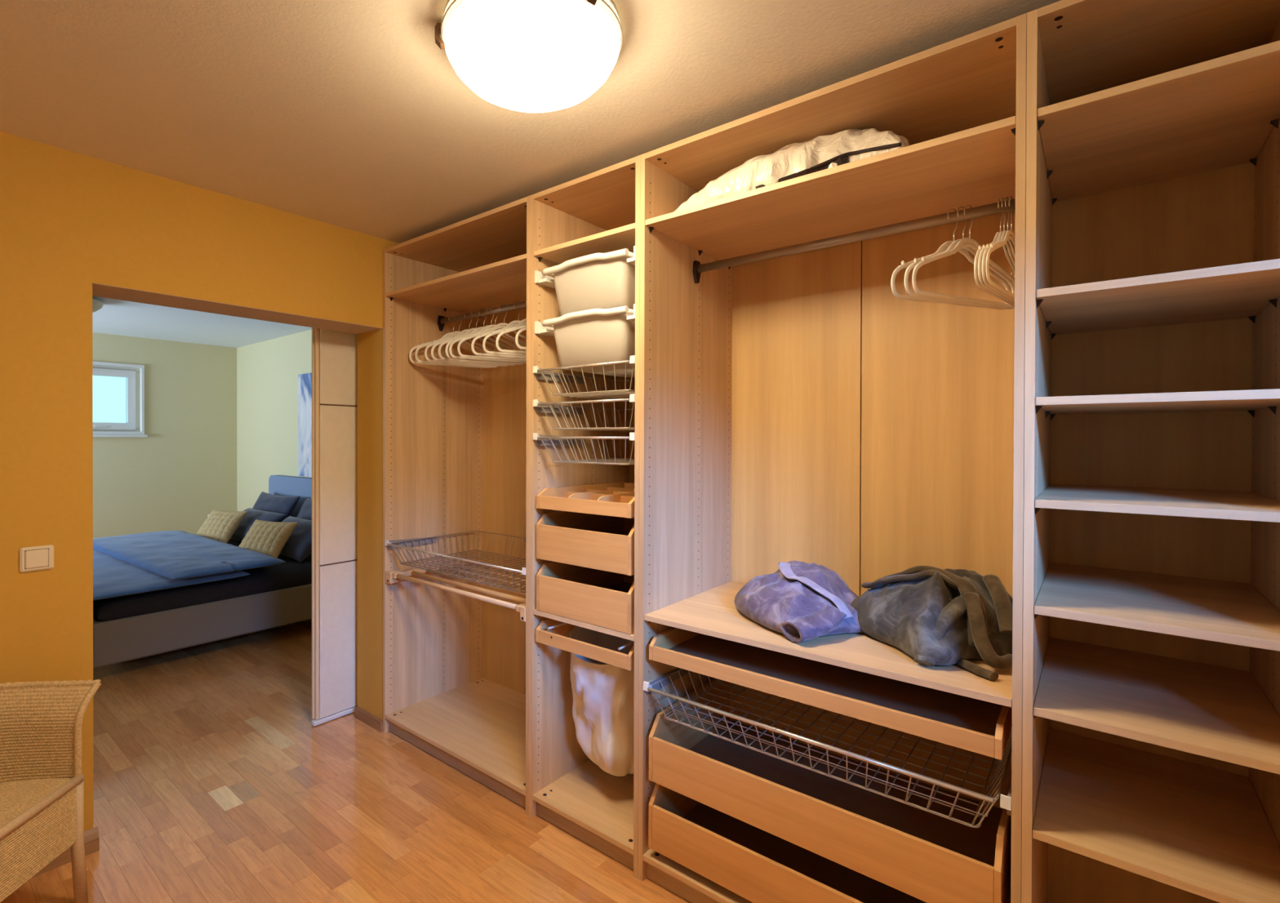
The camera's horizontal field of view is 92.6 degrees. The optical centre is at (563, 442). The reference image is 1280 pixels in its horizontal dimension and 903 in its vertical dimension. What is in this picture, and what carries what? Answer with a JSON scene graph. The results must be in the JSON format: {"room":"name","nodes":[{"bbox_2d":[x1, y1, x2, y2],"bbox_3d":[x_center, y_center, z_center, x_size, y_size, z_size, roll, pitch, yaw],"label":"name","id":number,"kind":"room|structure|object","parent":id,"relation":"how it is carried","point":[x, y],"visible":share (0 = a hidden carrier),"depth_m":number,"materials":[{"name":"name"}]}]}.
{"room":"walk-in closet","nodes":[
{"label":"walk-in closet","id":0,"kind":"room"},
{"bbox_2d":[92,332,236,537],"bbox_3d":[-5.409,0.145,5.604,0.300,2.500,4.385,0,0,41],"label":"wall","id":1,"kind":"structure","parent":0,"point":[171,478],"depth_m":6.64,"materials":[{"name":"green paint"}]},
{"bbox_2d":[92,360,147,437],"bbox_3d":[-4.754,-0.432,6.186,0.190,0.764,0.828,0,0,41],"label":"window","id":2,"kind":"structure","parent":1,"relation":"in","point":[117,388],"depth_m":6.34,"materials":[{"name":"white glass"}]},
{"bbox_2d":[0,131,399,831],"bbox_3d":[-1.642,0.147,2.293,0.240,2.550,4.585,0,0,41],"label":"wall","id":3,"kind":"structure","parent":0,"point":[75,228],"depth_m":2.10,"materials":[{"name":"paint"}]},
{"bbox_2d":[19,544,53,572],"bbox_3d":[-1.734,0.383,1.999,0.012,0.080,0.086,0,0,41],"label":"light switch","id":4,"kind":"object","parent":3,"relation":"attached to","point":[35,557],"visible":1,"depth_m":1.99,"materials":[{"name":"beige plastic"}]},
{"bbox_2d":[31,826,99,878],"bbox_3d":[-2.162,1.388,1.514,0.022,0.075,1.621,0,0,41],"label":"baseboard","id":5,"kind":"structure","parent":3,"relation":"attached to","point":[91,837],"depth_m":2.09,"materials":[{"name":"brown wood"}]},
{"bbox_2d":[311,327,357,726],"bbox_3d":[-1.141,0.321,3.145,0.050,2.186,0.825,0,0,41],"label":"sliding door","id":6,"kind":"structure","parent":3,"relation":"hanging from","point":[334,353],"depth_m":3.10,"materials":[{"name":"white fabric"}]},
{"bbox_2d":[354,706,382,732],"bbox_3d":[-0.981,1.393,3.052,0.245,0.052,0.015,0,0,41],"label":"baseboard","id":7,"kind":"object","parent":3,"relation":"attached to","point":[365,717],"visible":1,"depth_m":3.04,"materials":[{"name":"brown wood"}]},
{"bbox_2d":[92,295,311,347],"bbox_3d":[-3.624,-1.142,4.030,5.045,0.100,4.585,0,0,41],"label":"ceiling","id":8,"kind":"structure","parent":0,"point":[116,317],"depth_m":5.73,"materials":[{"name":"white paint"}]},
{"bbox_2d":[92,298,103,312],"bbox_3d":[-3.739,-1.030,4.541,0.470,0.132,0.470,0,0,41],"label":"ceiling lamp","id":9,"kind":"object","parent":8,"relation":"attached to","point":[97,304],"visible":0.07,"depth_m":4.59,"materials":[{"name":"white glass"}]},
{"bbox_2d":[236,329,311,511],"bbox_3d":[-2.034,0.152,5.623,4.745,2.500,0.100,0,0,41],"label":"wall","id":10,"kind":"structure","parent":0,"point":[268,371],"depth_m":6.61,"materials":[{"name":"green paint"}]},
{"bbox_2d":[297,372,311,476],"bbox_3d":[-2.259,-0.166,5.732,1.020,1.010,0.029,0,0,41],"label":"wall picture","id":11,"kind":"object","parent":10,"relation":"attached to","point":[304,380],"visible":0.36,"depth_m":5.96,"materials":[{"name":"paint"}]},
{"bbox_2d":[0,618,690,902],"bbox_3d":[-2.111,1.478,2.710,8.690,0.120,4.585,0,0,41],"label":"floor","id":12,"kind":"structure","parent":0,"point":[214,781],"depth_m":2.33,"materials":[{"name":"brown wood"}]},
{"bbox_2d":[0,679,101,902],"bbox_3d":[-1.708,1.075,1.594,0.476,0.704,0.689,0,0,1],"label":"wicker chair","id":13,"kind":"object","parent":12,"relation":"on","point":[42,778],"visible":1,"depth_m":1.84,"materials":[{"name":"wicker"}]},
{"bbox_2d":[93,475,311,668],"bbox_3d":[-2.848,0.879,4.926,2.310,1.050,2.005,0,0,41],"label":"bed","id":14,"kind":"object","parent":12,"relation":"on","point":[131,627],"visible":0.23,"depth_m":3.91,"materials":[{"name":"beige fabric"}]},
{"bbox_2d":[93,530,285,600],"bbox_3d":[-3.145,1.030,4.522,2.240,0.492,1.145,0,0,41],"label":"duvet","id":15,"kind":"object","parent":14,"relation":"on","point":[129,564],"visible":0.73,"depth_m":4.13,"materials":[{"name":"blue fabric"}]},
{"bbox_2d":[195,509,247,542],"bbox_3d":[-3.053,0.753,5.381,0.420,0.276,0.242,0,0,21],"label":"cushion","id":16,"kind":"object","parent":14,"relation":"on","point":[220,525],"visible":0.81,"depth_m":5.32,"materials":[{"name":"beige fabric"}]},
{"bbox_2d":[231,507,287,541],"bbox_3d":[-2.865,0.769,5.570,0.806,0.273,0.307,0,0,41],"label":"pillow","id":17,"kind":"object","parent":14,"relation":"on","point":[252,514],"visible":0.38,"depth_m":5.44,"materials":[{"name":"blue fabric"}]},
{"bbox_2d":[238,519,297,558],"bbox_3d":[-2.307,0.759,4.685,0.440,0.276,0.242,0,0,21],"label":"cushion","id":18,"kind":"object","parent":14,"relation":"on","point":[266,537],"visible":0.82,"depth_m":4.63,"materials":[{"name":"beige fabric"}]},
{"bbox_2d":[252,491,300,519],"bbox_3d":[-2.849,0.694,5.891,0.806,0.371,0.246,0,0,41],"label":"pillow","id":19,"kind":"object","parent":14,"relation":"on","point":[265,501],"visible":0.41,"depth_m":5.77,"materials":[{"name":"blue fabric"}]},
{"bbox_2d":[280,515,311,562],"bbox_3d":[-2.170,0.768,4.902,0.800,0.277,0.291,0,0,41],"label":"pillow","id":20,"kind":"object","parent":14,"relation":"on","point":[298,547],"visible":0.52,"depth_m":4.69,"materials":[{"name":"blue fabric"}]},
{"bbox_2d":[296,497,311,519],"bbox_3d":[-2.145,0.699,5.276,0.804,0.371,0.242,0,0,41],"label":"pillow","id":21,"kind":"object","parent":14,"relation":"on","point":[305,512],"visible":0.12,"depth_m":5.36,"materials":[{"name":"blue fabric"}]},
{"bbox_2d":[382,195,529,815],"bbox_3d":[-0.298,0.242,2.875,1.002,2.360,0.632,0,0,41],"label":"wardrobe","id":22,"kind":"object","parent":12,"relation":"on","point":[456,439],"visible":0.52,"depth_m":3.11,"materials":[{"name":"brown wood"}]},
{"bbox_2d":[408,314,491,368],"bbox_3d":[-0.569,-0.524,3.129,0.454,0.265,0.006,0,0,-28],"label":"clothes hanger","id":23,"kind":"object","parent":22,"relation":"hanging from","point":[445,335],"visible":0.53,"depth_m":3.10,"materials":[{"name":"plastic"}]},
{"bbox_2d":[384,530,525,593],"bbox_3d":[-0.319,0.538,2.853,0.966,0.118,0.575,0,0,41],"label":"wire basket","id":24,"kind":"object","parent":22,"relation":"attached to","point":[404,544],"visible":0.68,"depth_m":2.90,"materials":[{"name":"metal"}]},
{"bbox_2d":[385,558,525,622],"bbox_3d":[-0.343,0.658,2.826,0.964,0.058,0.503,0,0,41],"label":"rack","id":25,"kind":"object","parent":22,"relation":"attached to","point":[392,576],"visible":0.56,"depth_m":2.77,"materials":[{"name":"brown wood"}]},
{"bbox_2d":[414,313,497,367],"bbox_3d":[-0.534,-0.523,3.098,0.454,0.265,0.006,0,0,-30],"label":"clothes hanger","id":26,"kind":"object","parent":22,"relation":"hanging from","point":[453,334],"visible":0.66,"depth_m":3.08,"materials":[{"name":"plastic"}]},
{"bbox_2d":[386,253,526,315],"bbox_3d":[-0.299,-0.715,2.865,0.965,0.018,0.618,0,0,41],"label":"shelf","id":27,"kind":"object","parent":22,"relation":"attached to","point":[497,283],"depth_m":2.84,"materials":[{"name":"brown wood"}]},
{"bbox_2d":[424,311,506,366],"bbox_3d":[-0.474,-0.523,3.045,0.454,0.265,0.006,0,0,-29],"label":"clothes hanger","id":28,"kind":"object","parent":22,"relation":"hanging from","point":[462,332],"visible":0.59,"depth_m":3.02,"materials":[{"name":"plastic"}]},
{"bbox_2d":[431,309,515,365],"bbox_3d":[-0.433,-0.523,3.009,0.454,0.265,0.006,0,0,-28],"label":"clothes hanger","id":29,"kind":"object","parent":22,"relation":"hanging from","point":[468,331],"visible":0.58,"depth_m":2.99,"materials":[{"name":"plastic"}]},
{"bbox_2d":[438,308,524,364],"bbox_3d":[-0.391,-0.522,2.972,0.454,0.265,0.006,0,0,-27],"label":"clothes hanger","id":30,"kind":"object","parent":22,"relation":"hanging from","point":[477,330],"visible":0.58,"depth_m":2.96,"materials":[{"name":"plastic"}]},
{"bbox_2d":[444,306,526,364],"bbox_3d":[-0.350,-0.522,2.936,0.454,0.265,0.006,0,0,-27],"label":"clothes hanger","id":31,"kind":"object","parent":22,"relation":"hanging from","point":[448,344],"visible":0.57,"depth_m":2.91,"materials":[{"name":"plastic"}]},
{"bbox_2d":[448,306,526,363],"bbox_3d":[-0.329,-0.522,2.917,0.454,0.265,0.006,0,0,-27],"label":"clothes hanger","id":32,"kind":"object","parent":22,"relation":"hanging from","point":[491,326],"visible":0.52,"depth_m":2.90,"materials":[{"name":"plastic"}]},
{"bbox_2d":[457,303,526,361],"bbox_3d":[-0.281,-0.522,2.876,0.454,0.265,0.006,0,0,-26],"label":"clothes hanger","id":33,"kind":"object","parent":22,"relation":"hanging from","point":[502,325],"visible":0.62,"depth_m":2.85,"materials":[{"name":"plastic"}]},
{"bbox_2d":[471,301,526,358],"bbox_3d":[-0.209,-0.521,2.812,0.454,0.265,0.006,0,0,-27],"label":"clothes hanger","id":34,"kind":"object","parent":22,"relation":"hanging from","point":[515,322],"visible":0.56,"depth_m":2.76,"materials":[{"name":"plastic"}]},
{"bbox_2d":[482,299,526,356],"bbox_3d":[-0.153,-0.521,2.763,0.454,0.265,0.006,0,0,-27],"label":"clothes hanger","id":35,"kind":"object","parent":22,"relation":"hanging from","point":[523,322],"visible":0.38,"depth_m":2.70,"materials":[{"name":"plastic"}]},
{"bbox_2d":[495,324,526,354],"bbox_3d":[-0.089,-0.520,2.707,0.454,0.265,0.006,0,0,-27],"label":"clothes hanger","id":36,"kind":"object","parent":22,"relation":"hanging from","point":[504,331],"visible":0.22,"depth_m":2.63,"materials":[{"name":"plastic"}]},
{"bbox_2d":[515,324,526,350],"bbox_3d":[0.001,-0.520,2.628,0.454,0.265,0.006,0,0,-27],"label":"clothes hanger","id":37,"kind":"object","parent":22,"relation":"hanging from","point":[524,328],"visible":0.12,"depth_m":2.53,"materials":[{"name":"plastic"}]},
{"bbox_2d":[528,155,639,879],"bbox_3d":[0.266,0.246,2.379,0.499,2.360,0.632,0,0,41],"label":"frame","id":38,"kind":"object","parent":12,"relation":"on","point":[584,517],"visible":0.4,"depth_m":2.30,"materials":[{"name":"brown wood"}]},
{"bbox_2d":[533,608,634,640],"bbox_3d":[0.262,0.644,2.377,0.462,0.018,0.618,0,0,41],"label":"shelf","id":39,"kind":"object","parent":38,"relation":"attached to","point":[628,634],"depth_m":2.13,"materials":[{"name":"brown wood"}]},
{"bbox_2d":[533,431,635,465],"bbox_3d":[0.237,0.022,2.343,0.463,0.112,0.545,0,0,41],"label":"wire basket","id":40,"kind":"object","parent":38,"relation":"attached to","point":[540,440],"visible":0.54,"depth_m":2.27,"materials":[{"name":"grey metal"}]},
{"bbox_2d":[533,393,635,431],"bbox_3d":[0.237,-0.103,2.342,0.463,0.115,0.545,0,0,41],"label":"wire basket","id":41,"kind":"object","parent":38,"relation":"attached to","point":[554,407],"visible":0.63,"depth_m":2.27,"materials":[{"name":"grey metal"}]},
{"bbox_2d":[533,355,635,401],"bbox_3d":[0.237,-0.230,2.341,0.463,0.113,0.545,0,0,41],"label":"wire basket","id":42,"kind":"object","parent":38,"relation":"attached to","point":[547,374],"visible":0.55,"depth_m":2.27,"materials":[{"name":"grey metal"}]},
{"bbox_2d":[533,222,635,267],"bbox_3d":[0.265,-0.711,2.369,0.462,0.018,0.618,0,0,41],"label":"shelf","id":43,"kind":"object","parent":38,"relation":"attached to","point":[623,237],"depth_m":2.18,"materials":[{"name":"brown wood"}]},
{"bbox_2d":[534,303,635,377],"bbox_3d":[0.235,-0.369,2.338,0.463,0.190,0.539,0,0,41],"label":"plastic bin","id":44,"kind":"object","parent":38,"relation":"attached to","point":[608,336],"visible":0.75,"depth_m":2.15,"materials":[{"name":"beige plastic"}]},
{"bbox_2d":[534,245,635,319],"bbox_3d":[0.235,-0.560,2.337,0.463,0.190,0.539,0,0,41],"label":"plastic bin","id":45,"kind":"object","parent":38,"relation":"in","point":[608,282],"visible":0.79,"depth_m":2.13,"materials":[{"name":"beige plastic"}]},
{"bbox_2d":[546,622,634,776],"bbox_3d":[0.231,0.987,2.371,0.358,0.587,0.530,0,0,41],"label":"laundry bag","id":46,"kind":"object","parent":38,"relation":"hanging from","point":[603,693],"visible":0.44,"depth_m":2.21,"materials":[{"name":"fabric"}]},
{"bbox_2d":[638,13,1026,902],"bbox_3d":[0.830,0.250,1.883,0.999,2.360,0.632,0,0,41],"label":"wardrobe","id":47,"kind":"object","parent":12,"relation":"on","point":[751,368],"visible":0.79,"depth_m":1.94,"materials":[{"name":"brown wood"}]},
{"bbox_2d":[643,667,1012,827],"bbox_3d":[0.808,0.838,1.863,0.963,0.118,0.576,0,0,41],"label":"wire basket","id":48,"kind":"object","parent":47,"relation":"attached to","point":[653,686],"visible":0.6,"depth_m":1.70,"materials":[{"name":"grey metal"}]},
{"bbox_2d":[644,581,1012,706],"bbox_3d":[0.826,0.571,1.882,0.962,0.018,0.618,0,0,41],"label":"shelf","id":49,"kind":"object","parent":47,"relation":"attached to","point":[711,610],"depth_m":1.67,"materials":[{"name":"brown wood"}]},
{"bbox_2d":[733,560,862,643],"bbox_3d":[0.777,0.481,1.932,0.422,0.161,0.465,0,0,-17],"label":"bag","id":50,"kind":"object","parent":49,"relation":"on","point":[801,601],"visible":0.94,"depth_m":1.82,"materials":[{"name":"fabric"}]},
{"bbox_2d":[850,565,1013,680],"bbox_3d":[1.032,0.456,1.736,0.465,0.213,0.538,0,0,41],"label":"bag","id":51,"kind":"object","parent":49,"relation":"on","point":[935,615],"visible":0.91,"depth_m":1.59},
{"bbox_2d":[982,574,1012,635],"bbox_3d":[1.162,0.430,1.615,0.041,0.119,0.193,0,0,22],"label":"strap","id":52,"kind":"object","parent":51,"relation":"hanging from","point":[997,602],"depth_m":1.59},
{"bbox_2d":[644,115,1015,260],"bbox_3d":[0.829,-0.707,1.874,0.962,0.018,0.618,0,0,41],"label":"shelf","id":53,"kind":"object","parent":47,"relation":"attached to","point":[974,166],"depth_m":1.75,"materials":[{"name":"brown wood"}]},
{"bbox_2d":[674,128,910,211],"bbox_3d":[0.710,-0.814,1.944,0.763,0.191,0.408,0,0,41],"label":"bag","id":54,"kind":"object","parent":53,"relation":"on","point":[793,160],"visible":0.32,"depth_m":1.75,"materials":[{"name":"white fabric"},{"name":"dark plastic"}]},
{"bbox_2d":[890,208,1010,309],"bbox_3d":[1.080,-0.514,1.680,0.454,0.265,0.006,0,0,-20],"label":"clothes hanger","id":55,"kind":"object","parent":47,"relation":"hanging from","point":[944,246],"visible":0.69,"depth_m":1.66,"materials":[{"name":"plastic"}]},
{"bbox_2d":[904,206,1014,309],"bbox_3d":[1.096,-0.514,1.665,0.454,0.265,0.006,0,0,-23],"label":"clothes hanger","id":56,"kind":"object","parent":47,"relation":"hanging from","point":[953,244],"visible":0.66,"depth_m":1.65,"materials":[{"name":"plastic"}]},
{"bbox_2d":[911,204,1014,308],"bbox_3d":[1.107,-0.514,1.655,0.454,0.265,0.006,0,0,-24],"label":"clothes hanger","id":57,"kind":"object","parent":47,"relation":"hanging from","point":[961,244],"visible":0.74,"depth_m":1.64,"materials":[{"name":"plastic"}]},
{"bbox_2d":[973,197,1014,306],"bbox_3d":[1.159,-0.513,1.610,0.454,0.265,0.006,0,0,-42],"label":"clothes hanger","id":58,"kind":"object","parent":47,"relation":"hanging from","point":[995,238],"visible":0.63,"depth_m":1.58,"materials":[{"name":"plastic"}]},
{"bbox_2d":[977,196,1014,304],"bbox_3d":[1.165,-0.513,1.605,0.454,0.265,0.006,0,0,-42],"label":"clothes hanger","id":59,"kind":"object","parent":47,"relation":"hanging from","point":[984,247],"visible":0.45,"depth_m":1.56,"materials":[{"name":"plastic"}]},
{"bbox_2d":[982,196,1014,302],"bbox_3d":[1.171,-0.513,1.600,0.454,0.265,0.006,0,0,-42],"label":"clothes hanger","id":60,"kind":"object","parent":47,"relation":"hanging from","point":[985,282],"visible":0.46,"depth_m":1.54,"materials":[{"name":"plastic"}]},
{"bbox_2d":[985,195,1014,299],"bbox_3d":[1.176,-0.513,1.595,0.454,0.265,0.006,0,0,-42],"label":"clothes hanger","id":61,"kind":"object","parent":47,"relation":"hanging from","point":[1010,235],"visible":0.66,"depth_m":1.52,"materials":[{"name":"plastic"}]},
{"bbox_2d":[1021,0,1279,902],"bbox_3d":[1.366,0.254,1.413,0.426,2.360,0.632,0,0,41],"label":"shelving unit","id":62,"kind":"object","parent":12,"relation":"on","point":[1151,717],"visible":1,"depth_m":1.43,"materials":[{"name":"brown wood"}]},
{"bbox_2d":[1032,728,1279,902],"bbox_3d":[1.361,0.846,1.412,0.389,0.018,0.618,0,0,41],"label":"shelf","id":63,"kind":"object","parent":62,"relation":"attached to","point":[1201,827],"depth_m":1.36,"materials":[{"name":"brown wood"}]},
{"bbox_2d":[1033,637,1279,774],"bbox_3d":[1.362,0.581,1.411,0.389,0.018,0.618,0,0,41],"label":"shelf","id":64,"kind":"object","parent":62,"relation":"attached to","point":[1215,708],"depth_m":1.35,"materials":[{"name":"brown wood"}]},
{"bbox_2d":[1034,562,1279,651],"bbox_3d":[1.362,0.361,1.409,0.389,0.018,0.618,0,0,41],"label":"shelf","id":65,"kind":"object","parent":62,"relation":"attached to","point":[1235,610],"depth_m":1.34,"materials":[{"name":"brown wood"}]},
{"bbox_2d":[1034,484,1279,522],"bbox_3d":[1.363,0.133,1.408,0.389,0.018,0.618,0,0,41],"label":"shelf","id":66,"kind":"object","parent":62,"relation":"attached to","point":[1233,502],"depth_m":1.30,"materials":[{"name":"brown wood"}]},
{"bbox_2d":[1035,388,1279,413],"bbox_3d":[1.363,-0.087,1.407,0.389,0.018,0.618,0,0,41],"label":"shelf","id":67,"kind":"object","parent":62,"relation":"attached to","point":[1251,401],"depth_m":1.26,"materials":[{"name":"brown wood"}]},
{"bbox_2d":[1035,258,1279,334],"bbox_3d":[1.364,-0.319,1.406,0.389,0.018,0.618,0,0,41],"label":"shelf","id":68,"kind":"object","parent":62,"relation":"attached to","point":[1237,294],"depth_m":1.33,"materials":[{"name":"brown wood"}]},
{"bbox_2d":[1037,40,1279,200],"bbox_3d":[1.365,-0.706,1.403,0.389,0.018,0.618,0,0,41],"label":"shelf","id":69,"kind":"object","parent":62,"relation":"attached to","point":[1219,116],"depth_m":1.35,"materials":[{"name":"brown wood"}]},
{"bbox_2d":[0,0,1060,243],"bbox_3d":[-0.201,-1.030,0.973,3.655,0.100,3.610,0,0,41],"label":"ceiling","id":70,"kind":"structure","parent":0,"point":[349,114],"depth_m":1.68,"materials":[{"name":"paint"}]},
{"bbox_2d":[435,0,622,112],"bbox_3d":[-0.069,-0.911,1.446,0.441,0.143,0.435,0,0,41],"label":"ceiling lamp","id":71,"kind":"object","parent":70,"relation":"attached to","point":[522,55],"visible":1,"depth_m":1.35,"materials":[{"name":"white glass"}]},
{"bbox_2d":[859,240,862,595],"bbox_3d":[0.936,0.221,2.315,3.605,2.413,0.100,0,0,41],"label":"wall","id":72,"kind":"structure","parent":0,"point":[861,241],"depth_m":2.15,"materials":[{"name":"paint"}]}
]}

